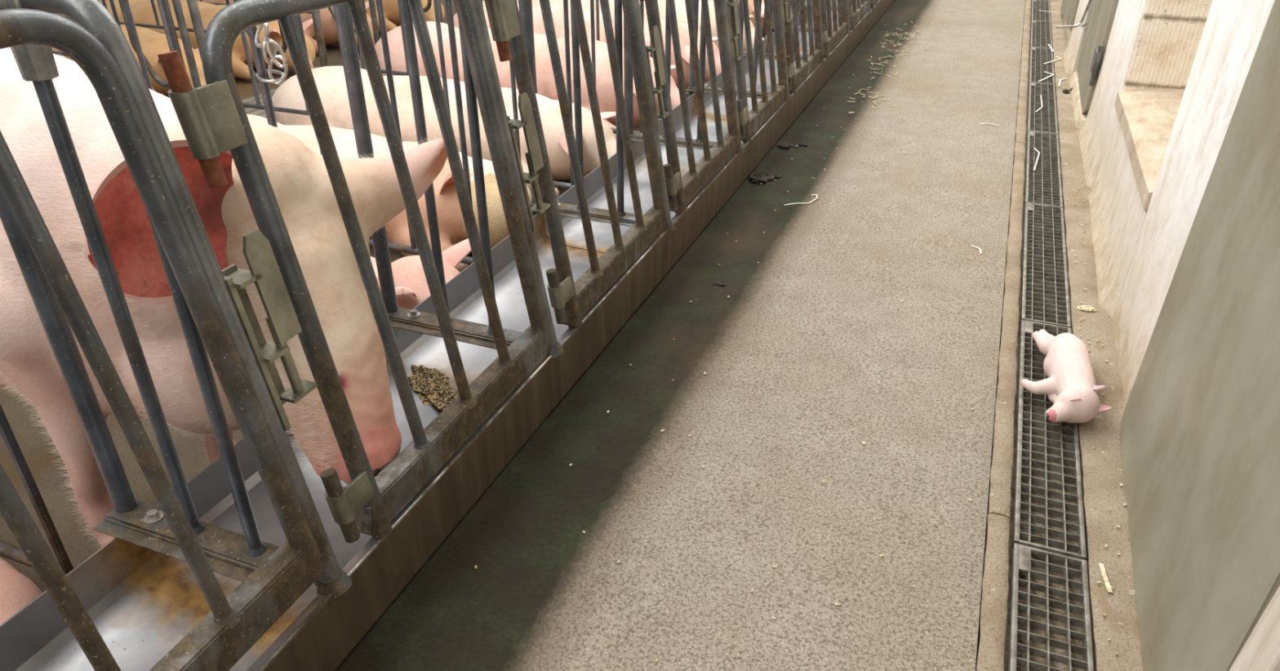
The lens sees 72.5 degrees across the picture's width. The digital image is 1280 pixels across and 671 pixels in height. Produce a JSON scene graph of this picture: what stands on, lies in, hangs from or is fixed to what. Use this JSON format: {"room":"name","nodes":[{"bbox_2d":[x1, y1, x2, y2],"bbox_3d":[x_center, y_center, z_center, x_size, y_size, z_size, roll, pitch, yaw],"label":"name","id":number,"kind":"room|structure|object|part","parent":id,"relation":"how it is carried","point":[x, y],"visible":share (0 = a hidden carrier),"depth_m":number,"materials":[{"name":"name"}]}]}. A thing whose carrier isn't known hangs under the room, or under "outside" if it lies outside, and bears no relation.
{"room":"farm building","nodes":[
{"label":"farm building","id":0,"kind":"room"},
{"bbox_2d":[60,0,484,100],"bbox_3d":[-4.792,-5.101,11.965,9.610,0.200,23.500,11,32,19],"label":"floor","id":1,"kind":"structure","parent":0,"point":[245,87],"depth_m":6.25,"materials":[{"name":"concrete"}]},
{"bbox_2d":[52,0,201,88],"bbox_3d":[-3.635,-1.960,5.094,2.519,1.259,0.040,11,32,19],"label":"divider","id":2,"kind":"object","parent":1,"relation":"on","point":[177,6],"visible":0.47,"depth_m":4.82,"materials":[{"name":"metal"}]},
{"bbox_3d":[-3.859,-1.754,5.316,2.000,0.022,0.022,11,32,19],"label":"rail","id":3,"kind":"part","parent":2,"relation":"part of","materials":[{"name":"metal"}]},
{"bbox_3d":[-3.635,-1.960,5.094,2.519,1.259,0.040,11,32,19],"label":"frame","id":4,"kind":"part","parent":2,"relation":"part of","materials":[{"name":"metal"}]},
{"bbox_2d":[51,24,206,95],"bbox_3d":[-3.600,-1.818,5.669,2.126,0.448,0.706,10,32,17],"label":"sow","id":5,"kind":"object","parent":1,"relation":"on","point":[153,43],"visible":0.09,"depth_m":5.33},
{"bbox_2d":[101,0,287,57],"bbox_3d":[-3.334,-2.343,5.754,2.519,1.259,0.040,11,32,19],"label":"divider","id":6,"kind":"object","parent":1,"relation":"on","point":[284,47],"visible":0.23,"depth_m":5.79,"materials":[{"name":"metal"}]},
{"bbox_3d":[-3.558,-2.136,5.976,2.000,0.022,0.022,11,32,19],"label":"rail","id":7,"kind":"part","parent":6,"relation":"part of","materials":[{"name":"metal"}]},
{"bbox_2d":[97,0,315,79],"bbox_3d":[-3.214,-2.173,6.281,2.126,0.448,0.706,10,32,17],"label":"sow","id":8,"kind":"object","parent":1,"relation":"on","point":[142,11],"visible":0.24,"depth_m":5.99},
{"bbox_2d":[196,0,374,53],"bbox_3d":[-3.006,-2.574,6.973,2.126,0.448,0.706,10,32,17],"label":"sow","id":9,"kind":"object","parent":1,"relation":"on","point":[328,23],"visible":0.09,"depth_m":6.63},
{"bbox_2d":[199,0,379,44],"bbox_3d":[-3.033,-2.726,6.414,2.519,1.259,0.040,11,32,19],"label":"divider","id":10,"kind":"object","parent":1,"relation":"on","point":[371,2],"visible":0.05,"depth_m":6.18,"materials":[{"name":"metal"}]},
{"bbox_3d":[-3.257,-2.519,6.636,2.000,0.022,0.022,11,32,19],"label":"rail","id":11,"kind":"part","parent":10,"relation":"part of","materials":[{"name":"metal"}]},
{"bbox_3d":[-3.033,-2.726,6.414,2.519,1.259,0.040,11,32,19],"label":"frame","id":12,"kind":"part","parent":10,"relation":"part of","materials":[{"name":"metal"}]},
{"bbox_2d":[364,0,444,32],"bbox_3d":[-2.612,-2.938,7.601,2.126,0.448,0.706,10,32,17],"label":"sow","id":13,"kind":"object","parent":1,"relation":"on","point":[391,11],"visible":0.16,"depth_m":7.24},
{"bbox_2d":[422,0,431,13],"bbox_3d":[-2.732,-3.108,7.074,2.519,1.259,0.040,11,32,19],"label":"divider","id":14,"kind":"object","parent":1,"relation":"on","point":[427,8],"visible":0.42,"depth_m":6.87,"materials":[{"name":"metal"}]},
{"bbox_2d":[241,60,361,118],"bbox_3d":[-1.083,-2.784,7.889,0.742,0.120,17.500,11,32,19],"label":"floor slats","id":15,"kind":"structure","parent":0,"point":[261,113],"depth_m":5.47,"materials":[{"name":"concrete"}]},
{"bbox_2d":[0,0,812,592],"bbox_3d":[0.182,-1.960,6.548,2.700,0.200,15.500,11,32,19],"label":"floor","id":16,"kind":"structure","parent":0,"point":[43,468],"depth_m":2.36,"materials":[{"name":"concrete"}]},
{"bbox_2d":[0,556,42,625],"bbox_3d":[-2.045,0.478,1.892,2.153,0.446,0.752,11,32,19],"label":"sow","id":17,"kind":"object","parent":16,"relation":"on","point":[17,590],"visible":0.36,"depth_m":1.62,"materials":[{"name":"pink"}]},
{"bbox_2d":[0,0,352,598],"bbox_3d":[-1.766,-0.079,1.776,2.758,1.335,0.156,11,32,19],"label":"divider","id":18,"kind":"object","parent":16,"relation":"on","point":[36,64],"visible":0.61,"depth_m":1.33,"materials":[{"name":"metal"}]},
{"bbox_3d":[-1.349,0.363,1.820,0.869,0.274,0.028,11,32,19],"label":"rail","id":19,"kind":"part","parent":18,"relation":"part of","materials":[{"name":"metal"}]},
{"bbox_3d":[-0.948,-0.063,1.390,0.035,0.885,0.035,11,32,19],"label":"post","id":20,"kind":"part","parent":18,"relation":"part of","materials":[{"name":"metal"}]},
{"bbox_2d":[0,8,324,670],"bbox_3d":[-0.727,0.167,0.942,0.184,0.892,0.773,11,32,19],"label":"gate","id":21,"kind":"object","parent":18,"relation":"attached to","point":[235,622],"visible":1,"depth_m":1.14,"materials":[{"name":"metal"}]},
{"bbox_3d":[-0.665,0.513,1.152,0.044,0.076,0.714,11,32,19],"label":"rail","id":22,"kind":"part","parent":21,"relation":"part of","materials":[{"name":"metal"}]},
{"bbox_3d":[-0.768,0.370,1.535,0.437,0.019,0.082,11,32,19],"label":"foot plate","id":23,"kind":"part","parent":18,"relation":"part of","materials":[{"name":"metal"}]},
{"bbox_3d":[-0.546,-0.072,1.292,0.034,0.168,0.046,11,32,19],"label":"latch plate","id":24,"kind":"part","parent":18,"relation":"part of","materials":[{"name":"metal"}]},
{"bbox_2d":[0,47,447,547],"bbox_3d":[-1.406,-0.113,2.051,2.152,1.115,0.748,11,32,19],"label":"sow","id":25,"kind":"object","parent":16,"relation":"on","point":[299,177],"visible":0.56,"depth_m":1.61,"materials":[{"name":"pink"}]},
{"bbox_2d":[61,0,564,358],"bbox_3d":[-1.465,-0.462,2.436,2.758,1.335,0.156,11,32,19],"label":"divider","id":26,"kind":"object","parent":16,"relation":"on","point":[344,24],"visible":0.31,"depth_m":1.99,"materials":[{"name":"metal"}]},
{"bbox_2d":[254,22,288,84],"bbox_3d":[-0.863,-0.655,2.027,0.091,0.134,0.051,11,32,19],"label":"chain","id":27,"kind":"object","parent":26,"relation":"hanging from","point":[266,42],"visible":0.99,"depth_m":2.02,"materials":[{"name":"metal"}]},
{"bbox_2d":[157,0,550,542],"bbox_3d":[-0.426,-0.181,1.622,0.184,0.892,0.773,11,32,19],"label":"gate","id":28,"kind":"object","parent":26,"relation":"attached to","point":[212,117],"visible":1,"depth_m":1.52,"materials":[{"name":"metal"}]},
{"bbox_3d":[-0.364,0.165,1.832,0.044,0.076,0.714,11,32,19],"label":"rail","id":29,"kind":"part","parent":28,"relation":"part of","materials":[{"name":"metal"}]},
{"bbox_3d":[-0.647,-0.446,2.050,0.035,0.885,0.035,11,32,19],"label":"post","id":30,"kind":"part","parent":26,"relation":"part of","materials":[{"name":"metal"}]},
{"bbox_3d":[-0.467,-0.013,2.195,0.437,0.019,0.082,11,32,19],"label":"foot plate","id":31,"kind":"part","parent":26,"relation":"part of","materials":[{"name":"metal"}]},
{"bbox_3d":[-1.454,-0.613,2.321,2.697,0.942,0.038,11,32,19],"label":"post","id":32,"kind":"part","parent":26,"relation":"part of","materials":[{"name":"metal"}]},
{"bbox_3d":[-0.245,-0.455,1.952,0.034,0.168,0.046,11,32,19],"label":"latch plate","id":33,"kind":"part","parent":26,"relation":"part of","materials":[{"name":"metal"}]},
{"bbox_2d":[0,213,667,670],"bbox_3d":[-0.731,0.550,1.592,0.452,0.352,3.312,11,32,19],"label":"trough","id":34,"kind":"object","parent":16,"relation":"on","point":[142,602],"visible":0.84,"depth_m":1.70,"materials":[{"name":"silver metal"}]},
{"bbox_2d":[407,364,458,411],"bbox_3d":[-0.521,0.130,2.188,0.111,0.032,0.401,-20,36,-31],"label":"pile","id":35,"kind":"object","parent":34,"relation":"in","point":[433,386],"visible":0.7,"depth_m":2.17,"materials":[{"name":"food"}]},
{"bbox_2d":[71,0,675,264],"bbox_3d":[-1.164,-0.845,3.096,2.758,1.335,0.156,11,32,19],"label":"divider","id":36,"kind":"object","parent":16,"relation":"on","point":[625,219],"visible":0.32,"depth_m":2.75,"materials":[{"name":"metal"}]},
{"bbox_3d":[-0.747,-0.403,3.139,0.869,0.274,0.028,11,32,19],"label":"rail","id":37,"kind":"part","parent":36,"relation":"part of","materials":[{"name":"metal"}]},
{"bbox_3d":[-0.346,-0.829,2.710,0.035,0.885,0.035,11,32,19],"label":"post","id":38,"kind":"part","parent":36,"relation":"part of","materials":[{"name":"metal"}]},
{"bbox_2d":[484,0,667,328],"bbox_3d":[-0.125,-0.564,2.282,0.184,0.892,0.773,11,32,19],"label":"gate","id":39,"kind":"object","parent":36,"relation":"attached to","point":[570,300],"visible":1,"depth_m":2.27,"materials":[{"name":"metal"}]},
{"bbox_3d":[-0.063,-0.217,2.491,0.044,0.076,0.714,11,32,19],"label":"rail","id":40,"kind":"part","parent":39,"relation":"part of","materials":[{"name":"metal"}]},
{"bbox_3d":[-0.166,-0.395,2.855,0.437,0.019,0.082,11,32,19],"label":"foot plate","id":41,"kind":"part","parent":36,"relation":"part of","materials":[{"name":"metal"}]},
{"bbox_3d":[-1.153,-0.996,2.981,2.697,0.942,0.038,11,32,19],"label":"post","id":42,"kind":"part","parent":36,"relation":"part of","materials":[{"name":"metal"}]},
{"bbox_3d":[0.056,-0.837,2.612,0.034,0.168,0.046,11,32,19],"label":"latch plate","id":43,"kind":"part","parent":36,"relation":"part of","materials":[{"name":"metal"}]},
{"bbox_2d":[246,114,531,272],"bbox_3d":[-1.344,-0.663,3.753,1.990,0.425,0.744,11,32,19],"label":"sow","id":44,"kind":"object","parent":16,"relation":"on","point":[451,227],"visible":0.12,"depth_m":3.35,"materials":[{"name":"pink"}]},
{"bbox_2d":[364,238,471,319],"bbox_3d":[-1.465,-0.199,3.060,2.124,0.447,0.704,10,32,17],"label":"sow","id":45,"kind":"object","parent":16,"relation":"on","point":[411,288],"visible":0.06,"depth_m":2.69,"materials":[{"name":"pink"}]},
{"bbox_2d":[271,66,616,198],"bbox_3d":[-0.980,-1.044,4.351,2.149,0.443,0.754,11,32,19],"label":"sow","id":46,"kind":"object","parent":16,"relation":"on","point":[330,81],"visible":0.41,"depth_m":4.10,"materials":[{"name":"pink"}]},
{"bbox_2d":[186,0,745,189],"bbox_3d":[-0.863,-1.227,3.756,2.758,1.335,0.156,11,32,19],"label":"divider","id":47,"kind":"object","parent":16,"relation":"on","point":[193,6],"visible":0.27,"depth_m":3.52,"materials":[{"name":"metal"}]},
{"bbox_3d":[-2.106,-1.444,4.174,0.100,1.290,0.100,11,32,19],"label":"post","id":48,"kind":"part","parent":47,"relation":"part of","materials":[{"name":"metal"}]},
{"bbox_3d":[-1.841,-1.111,4.247,0.570,0.022,0.022,11,32,19],"label":"rail","id":49,"kind":"part","parent":47,"relation":"part of","materials":[{"name":"metal"}]},
{"bbox_3d":[-0.446,-0.785,3.799,0.869,0.274,0.028,11,32,19],"label":"rail","id":50,"kind":"part","parent":47,"relation":"part of","materials":[{"name":"metal"}]},
{"bbox_3d":[-0.045,-1.212,3.369,0.035,0.885,0.035,11,32,19],"label":"post","id":51,"kind":"part","parent":47,"relation":"part of","materials":[{"name":"metal"}]},
{"bbox_3d":[0.135,-0.778,3.515,0.437,0.019,0.082,11,32,19],"label":"foot plate","id":52,"kind":"part","parent":47,"relation":"part of","materials":[{"name":"metal"}]},
{"bbox_2d":[639,0,738,213],"bbox_3d":[0.176,-0.947,2.942,0.184,0.892,0.773,11,32,19],"label":"gate","id":53,"kind":"object","parent":47,"relation":"attached to","point":[681,191],"visible":0.92,"depth_m":2.98,"materials":[{"name":"metal"}]},
{"bbox_3d":[0.237,-0.600,3.151,0.044,0.076,0.714,11,32,19],"label":"rail","id":54,"kind":"part","parent":53,"relation":"part of","materials":[{"name":"metal"}]},
{"bbox_3d":[-0.852,-1.378,3.640,2.697,0.942,0.038,11,32,19],"label":"post","id":55,"kind":"part","parent":47,"relation":"part of","materials":[{"name":"metal"}]},
{"bbox_3d":[0.357,-1.220,3.272,0.034,0.168,0.046,11,32,19],"label":"latch plate","id":56,"kind":"part","parent":47,"relation":"part of","materials":[{"name":"metal"}]},
{"bbox_2d":[374,21,687,139],"bbox_3d":[-0.666,-1.480,5.012,2.145,0.515,0.754,11,32,19],"label":"sow","id":57,"kind":"object","parent":16,"relation":"on","point":[546,86],"visible":0.16,"depth_m":4.72,"materials":[{"name":"pink"}]},
{"bbox_2d":[311,0,791,133],"bbox_3d":[-0.562,-1.610,4.415,2.758,1.335,0.156,11,32,19],"label":"divider","id":58,"kind":"object","parent":16,"relation":"on","point":[316,17],"visible":0.41,"depth_m":4.27,"materials":[{"name":"metal"}]},
{"bbox_3d":[-1.805,-1.827,4.834,0.100,1.290,0.100,11,32,19],"label":"post","id":59,"kind":"part","parent":58,"relation":"part of","materials":[{"name":"metal"}]},
{"bbox_3d":[-1.540,-1.493,4.907,0.570,0.022,0.022,11,32,19],"label":"rail","id":60,"kind":"part","parent":58,"relation":"part of","materials":[{"name":"metal"}]},
{"bbox_3d":[-0.145,-1.168,4.459,0.869,0.274,0.028,11,32,19],"label":"rail","id":61,"kind":"part","parent":58,"relation":"part of","materials":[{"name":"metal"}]},
{"bbox_3d":[0.256,-1.594,4.029,0.035,0.885,0.035,11,32,19],"label":"post","id":62,"kind":"part","parent":58,"relation":"part of","materials":[{"name":"metal"}]},
{"bbox_3d":[0.436,-1.161,4.175,0.437,0.019,0.082,11,32,19],"label":"foot plate","id":63,"kind":"part","parent":58,"relation":"part of","materials":[{"name":"metal"}]},
{"bbox_2d":[727,0,787,142],"bbox_3d":[0.477,-1.329,3.602,0.184,0.892,0.773,11,32,19],"label":"gate","id":64,"kind":"object","parent":58,"relation":"attached to","point":[750,122],"visible":0.91,"depth_m":3.67,"materials":[{"name":"metal"}]},
{"bbox_3d":[0.538,-0.983,3.811,0.044,0.076,0.714,11,32,19],"label":"rail","id":65,"kind":"part","parent":64,"relation":"part of","materials":[{"name":"metal"}]},
{"bbox_3d":[-0.551,-1.761,4.300,2.697,0.942,0.038,11,32,19],"label":"post","id":66,"kind":"part","parent":58,"relation":"part of","materials":[{"name":"metal"}]},
{"bbox_2d":[453,0,721,91],"bbox_3d":[-0.365,-1.862,5.672,2.145,0.515,0.754,11,32,19],"label":"sow","id":67,"kind":"object","parent":16,"relation":"on","point":[557,14],"visible":0.14,"depth_m":5.37,"materials":[{"name":"pink"}]},
{"bbox_2d":[438,0,826,97],"bbox_3d":[-0.261,-1.993,5.075,2.758,1.335,0.156,11,32,19],"label":"divider","id":68,"kind":"object","parent":16,"relation":"on","point":[740,2],"visible":0.13,"depth_m":4.82,"materials":[{"name":"metal"}]},
{"bbox_3d":[0.556,-1.977,4.689,0.035,0.885,0.035,11,32,19],"label":"post","id":69,"kind":"part","parent":68,"relation":"part of","materials":[{"name":"metal"}]},
{"bbox_3d":[0.737,-1.543,4.835,0.437,0.019,0.082,11,32,19],"label":"foot plate","id":70,"kind":"part","parent":68,"relation":"part of","materials":[{"name":"metal"}]},
{"bbox_2d":[782,0,822,93],"bbox_3d":[0.778,-1.712,4.262,0.184,0.892,0.773,11,32,19],"label":"gate","id":71,"kind":"object","parent":68,"relation":"attached to","point":[803,68],"visible":0.88,"depth_m":4.36,"materials":[{"name":"metal"}]},
{"bbox_3d":[0.839,-1.365,4.471,0.044,0.076,0.714,11,32,19],"label":"rail","id":72,"kind":"part","parent":71,"relation":"part of","materials":[{"name":"metal"}]},
{"bbox_3d":[-0.250,-2.144,4.960,2.697,0.942,0.038,11,32,19],"label":"post","id":73,"kind":"part","parent":68,"relation":"part of","materials":[{"name":"metal"}]},
{"bbox_2d":[516,0,764,51],"bbox_3d":[-0.064,-2.245,6.332,2.145,0.515,0.754,11,32,19],"label":"sow","id":74,"kind":"object","parent":16,"relation":"on","point":[680,6],"visible":0.1,"depth_m":5.97,"materials":[{"name":"pink"}]},
{"bbox_2d":[542,31,848,272],"bbox_3d":[0.481,-0.992,4.250,0.452,0.352,3.282,11,32,19],"label":"trough","id":75,"kind":"object","parent":16,"relation":"on","point":[700,211],"visible":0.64,"depth_m":3.49,"materials":[{"name":"silver metal"}]},
{"bbox_2d":[707,0,791,35],"bbox_3d":[0.237,-2.628,6.992,2.145,0.515,0.754,11,32,19],"label":"sow","id":76,"kind":"object","parent":16,"relation":"on","point":[751,8],"visible":0.02,"depth_m":6.59,"materials":[{"name":"pink"}]},
{"bbox_2d":[771,0,851,35],"bbox_3d":[0.040,-2.376,5.735,2.758,1.335,0.156,11,32,19],"label":"divider","id":77,"kind":"object","parent":16,"relation":"on","point":[849,33],"visible":0.19,"depth_m":5.48,"materials":[{"name":"metal"}]},
{"bbox_3d":[1.038,-1.926,5.494,0.437,0.019,0.082,11,32,19],"label":"foot plate","id":78,"kind":"part","parent":77,"relation":"part of","materials":[{"name":"metal"}]},
{"bbox_2d":[820,0,848,57],"bbox_3d":[1.079,-2.095,4.921,0.184,0.892,0.773,11,32,19],"label":"gate","id":79,"kind":"object","parent":77,"relation":"attached to","point":[831,38],"visible":0.87,"depth_m":5.04,"materials":[{"name":"metal"}]},
{"bbox_3d":[1.140,-1.748,5.131,0.044,0.076,0.714,11,32,19],"label":"rail","id":80,"kind":"part","parent":79,"relation":"part of","materials":[{"name":"metal"}]},
{"bbox_3d":[0.051,-2.526,5.620,2.697,0.942,0.038,11,32,19],"label":"post","id":81,"kind":"part","parent":77,"relation":"part of","materials":[{"name":"metal"}]},
{"bbox_2d":[762,0,871,39],"bbox_3d":[0.341,-2.758,6.395,2.758,1.335,0.156,11,32,19],"label":"divider","id":82,"kind":"object","parent":16,"relation":"on","point":[869,11],"visible":0.14,"depth_m":6.34,"materials":[{"name":"metal"}]},
{"bbox_3d":[1.339,-2.309,6.154,0.437,0.019,0.082,11,32,19],"label":"foot plate","id":83,"kind":"part","parent":82,"relation":"part of","materials":[{"name":"metal"}]},
{"bbox_2d":[848,0,869,30],"bbox_3d":[1.379,-2.478,5.581,0.184,0.892,0.773,11,32,19],"label":"gate","id":84,"kind":"object","parent":82,"relation":"attached to","point":[855,13],"visible":0.88,"depth_m":5.66,"materials":[{"name":"metal"}]},
{"bbox_2d":[791,0,894,58],"bbox_3d":[1.965,-2.879,7.504,0.452,0.352,4.794,11,32,19],"label":"trough","id":85,"kind":"object","parent":16,"relation":"on","point":[867,22],"visible":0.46,"depth_m":6.04,"materials":[{"name":"silver metal"}]},
{"bbox_2d":[334,0,1025,670],"bbox_3d":[2.104,-2.051,6.177,1.096,0.155,14.600,11,32,19],"label":"floor","id":86,"kind":"structure","parent":0,"point":[691,542],"depth_m":2.07,"materials":[{"name":"concrete"}]},
{"bbox_2d":[713,280,726,286],"bbox_3d":[0.257,-0.168,2.792,0.046,0.012,0.034,11,32,19],"label":"clump","id":87,"kind":"object","parent":86,"relation":"on","point":[719,283],"visible":1,"depth_m":2.79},
{"bbox_2d":[748,173,777,185],"bbox_3d":[0.503,-0.647,3.608,0.136,0.034,0.095,11,32,19],"label":"clump","id":88,"kind":"object","parent":86,"relation":"on","point":[757,179],"visible":0.99,"depth_m":3.59,"materials":[{"name":"soil"}]},
{"bbox_2d":[763,172,781,178],"bbox_3d":[0.549,-0.674,3.660,0.090,0.020,0.059,11,32,19],"label":"clump","id":89,"kind":"object","parent":86,"relation":"on","point":[775,175],"visible":0.74,"depth_m":3.65,"materials":[{"name":"soil"}]},
{"bbox_2d":[777,142,797,150],"bbox_3d":[0.673,-0.866,3.990,0.101,0.024,0.076,11,32,19],"label":"clump","id":90,"kind":"object","parent":86,"relation":"on","point":[784,146],"visible":1,"depth_m":3.98,"materials":[{"name":"soil"}]},
{"bbox_2d":[474,24,1126,662],"bbox_3d":[1.282,-0.790,3.854,1.235,0.012,6.080,11,32,19],"label":"grit","id":91,"kind":"object","parent":86,"relation":"on","point":[1084,289],"visible":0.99,"depth_m":2.44,"materials":[{"name":"gravel"}]},
{"bbox_2d":[784,194,817,205],"bbox_3d":[0.637,-0.522,3.379,0.178,0.006,0.055,-23,37,-34],"label":"straw","id":92,"kind":"object","parent":86,"relation":"on","point":[812,194],"visible":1,"depth_m":3.36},
{"bbox_2d":[796,142,810,146],"bbox_3d":[0.750,-0.881,4.019,0.049,0.015,0.054,-18,35,-28],"label":"clump","id":93,"kind":"object","parent":86,"relation":"on","point":[802,144],"visible":1,"depth_m":4.01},
{"bbox_2d":[847,21,928,113],"bbox_3d":[1.610,-1.746,5.502,0.338,0.012,2.649,11,32,19],"label":"litter","id":94,"kind":"object","parent":86,"relation":"on","point":[913,36],"visible":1,"depth_m":5.54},
{"bbox_2d":[971,244,982,253],"bbox_3d":[1.160,-0.296,2.995,0.019,0.002,0.072,-4,30,-7],"label":"straw","id":95,"kind":"object","parent":86,"relation":"on","point":[980,249],"visible":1,"depth_m":3.00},
{"bbox_2d":[975,0,1031,670],"bbox_3d":[2.637,-1.950,5.993,0.048,0.141,14.600,11,32,19],"label":"kerb","id":96,"kind":"object","parent":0,"point":[994,587],"visible":0.88,"depth_m":2.08,"materials":[{"name":"concrete"}]},
{"bbox_2d":[1048,0,1142,670],"bbox_3d":[2.906,-1.897,5.901,0.243,0.141,14.600,11,32,19],"label":"concrete curb","id":97,"kind":"object","parent":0,"point":[1101,466],"visible":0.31,"depth_m":2.07,"materials":[{"name":"concrete"}]},
{"bbox_2d":[1044,56,1061,64],"bbox_3d":[2.576,-1.712,5.432,0.052,0.003,0.254,21,36,32],"label":"straw","id":98,"kind":"object","parent":97,"relation":"on","point":[1055,56],"visible":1,"depth_m":5.43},
{"bbox_2d":[1062,88,1070,93],"bbox_3d":[2.331,-1.336,4.772,0.040,0.020,0.038,11,32,19],"label":"pebble","id":99,"kind":"object","parent":97,"relation":"on","point":[1065,91],"visible":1,"depth_m":4.76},
{"bbox_2d":[1076,305,1097,311],"bbox_3d":[1.343,-0.083,2.621,0.063,0.013,0.031,6,31,9],"label":"crumb","id":100,"kind":"object","parent":97,"relation":"on","point":[1085,308],"visible":1,"depth_m":2.62,"materials":[{"name":"food"}]},
{"bbox_2d":[1098,563,1112,592],"bbox_3d":[0.895,0.465,1.679,0.011,0.002,0.076,6,31,11],"label":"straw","id":101,"kind":"object","parent":97,"relation":"on","point":[1101,566],"visible":1,"depth_m":1.68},
{"bbox_2d":[1061,0,1275,404],"bbox_3d":[3.053,-2.955,5.096,0.604,2.700,14.800,11,32,19],"label":"wall","id":102,"kind":"structure","parent":0,"point":[1138,251],"depth_m":2.24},
{"bbox_2d":[1060,0,1079,28],"bbox_3d":[3.032,-3.100,5.723,0.015,2.080,1.470,11,32,19],"label":"door","id":103,"kind":"structure","parent":102,"relation":"in","point":[1068,7],"depth_m":5.88,"materials":[{"name":"paint"}]},
{"bbox_2d":[1056,0,1118,114],"bbox_3d":[2.234,-2.163,4.077,0.173,2.050,1.100,11,32,19],"label":"door","id":104,"kind":"structure","parent":102,"relation":"in","point":[1099,24],"depth_m":4.29,"materials":[{"name":"paint"}]},
{"bbox_3d":[2.402,-1.796,4.806,0.159,0.218,0.080,11,32,19],"label":"handle","id":105,"kind":"part","parent":104,"relation":"part of","materials":[{"name":"metal"}]},
{"bbox_2d":[1114,88,1185,209],"bbox_3d":[1.824,-0.598,2.748,0.505,0.084,1.140,11,32,19],"label":"window sill","id":106,"kind":"structure","parent":102,"relation":"attached to","point":[1147,117],"depth_m":2.85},
{"bbox_2d":[1123,0,1212,91],"bbox_3d":[2.054,-1.838,2.671,0.492,2.200,0.079,11,32,19],"label":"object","id":107,"kind":"structure","parent":102,"relation":"attached to","point":[1171,31],"depth_m":3.15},
{"bbox_2d":[1120,0,1279,670],"bbox_3d":[0.990,-0.533,1.119,0.060,2.300,1.036,12,32,19],"label":"door","id":108,"kind":"structure","parent":102,"relation":"in","point":[1200,427],"depth_m":1.46,"materials":[{"name":"paint"}]},
{"bbox_2d":[1229,585,1279,670],"bbox_3d":[0.803,-0.371,0.589,0.162,2.650,0.084,11,32,19],"label":"trim","id":109,"kind":"structure","parent":102,"relation":"attached to","point":[1260,651],"depth_m":1.05,"materials":[{"name":"beige wood"}]},
{"bbox_3d":[2.822,-1.865,5.958,0.460,0.148,14.600,11,32,19],"label":"floor","id":110,"kind":"structure","parent":0,"visible":0},
{"bbox_2d":[1004,0,1093,670],"bbox_3d":[2.396,-1.558,5.211,0.147,0.035,11.000,11,32,19],"label":"drain grate","id":111,"kind":"object","parent":110,"relation":"on","point":[1022,641],"depth_m":2.01,"materials":[{"name":"metal"}]},
{"bbox_3d":[0.761,0.443,1.732,0.028,0.005,0.068,11,32,19],"label":"corner plate","id":112,"kind":"part","parent":111,"relation":"part of","materials":[{"name":"metal"}]},
{"bbox_3d":[1.128,-0.023,2.537,0.028,0.005,0.068,11,32,19],"label":"corner plate","id":113,"kind":"part","parent":111,"relation":"part of","materials":[{"name":"metal"}]},
{"bbox_3d":[1.495,-0.490,3.341,0.028,0.005,0.068,11,32,19],"label":"corner plate","id":114,"kind":"part","parent":111,"relation":"part of","materials":[{"name":"metal"}]},
{"bbox_3d":[1.862,-0.957,4.146,0.028,0.005,0.068,11,32,19],"label":"corner plate","id":115,"kind":"part","parent":111,"relation":"part of","materials":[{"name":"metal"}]},
{"bbox_2d":[1033,147,1039,170],"bbox_3d":[1.732,-0.771,3.809,0.026,0.004,0.321,11,32,19],"label":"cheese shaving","id":116,"kind":"object","parent":111,"relation":"on","point":[1033,148],"visible":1,"depth_m":3.80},
{"bbox_2d":[1035,95,1042,111],"bbox_3d":[2.103,-1.217,4.578,0.028,0.004,0.352,14,33,22],"label":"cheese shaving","id":117,"kind":"object","parent":111,"relation":"on","point":[1040,95],"visible":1,"depth_m":4.57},
{"bbox_3d":[3.207,-2.595,6.984,0.134,0.020,0.992,11,32,19],"label":"drain grate","id":118,"kind":"part","parent":111,"relation":"part of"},
{"bbox_3d":[2.840,-2.128,6.179,0.134,0.020,0.992,11,32,19],"label":"drain grate","id":119,"kind":"part","parent":111,"relation":"part of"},
{"bbox_3d":[2.473,-1.662,5.375,0.134,0.020,0.992,11,32,19],"label":"drain grate","id":120,"kind":"part","parent":111,"relation":"part of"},
{"bbox_3d":[2.106,-1.195,4.570,0.134,0.020,0.992,11,32,19],"label":"drain grate","id":121,"kind":"part","parent":111,"relation":"part of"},
{"bbox_3d":[1.739,-0.728,3.765,0.134,0.020,0.992,11,32,19],"label":"drain grate","id":122,"kind":"part","parent":111,"relation":"part of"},
{"bbox_3d":[1.372,-0.262,2.961,0.134,0.020,0.992,11,32,19],"label":"drain grate","id":123,"kind":"part","parent":111,"relation":"part of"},
{"bbox_2d":[1038,71,1053,81],"bbox_3d":[2.363,-1.502,5.070,0.063,0.003,0.267,15,33,24],"label":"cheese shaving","id":124,"kind":"object","parent":111,"relation":"on","point":[1044,72],"visible":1,"depth_m":5.06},
{"bbox_3d":[1.005,0.205,2.156,0.134,0.020,0.992,11,32,19],"label":"drain grate","id":125,"kind":"part","parent":111,"relation":"part of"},
{"bbox_3d":[0.638,0.672,1.351,0.134,0.020,0.992,11,32,19],"label":"drain grate","id":126,"kind":"part","parent":111,"relation":"part of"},
{"bbox_2d":[1020,328,1111,422],"bbox_3d":[1.079,0.069,2.253,0.182,0.106,0.480,5,31,9],"label":"piglet","id":127,"kind":"object","parent":111,"relation":"on","point":[1070,385],"visible":1,"depth_m":2.15},
{"bbox_3d":[0.642,-3.141,7.055,2.758,1.335,0.156,11,32,19],"label":"divider","id":128,"kind":"object","parent":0,"visible":0},
{"bbox_2d":[870,0,878,8],"bbox_3d":[1.680,-2.860,6.241,0.184,0.892,0.773,11,32,19],"label":"gate","id":129,"kind":"object","parent":128,"relation":"attached to","point":[873,2],"visible":0.51,"depth_m":6.18,"materials":[{"name":"metal"}]}
]}

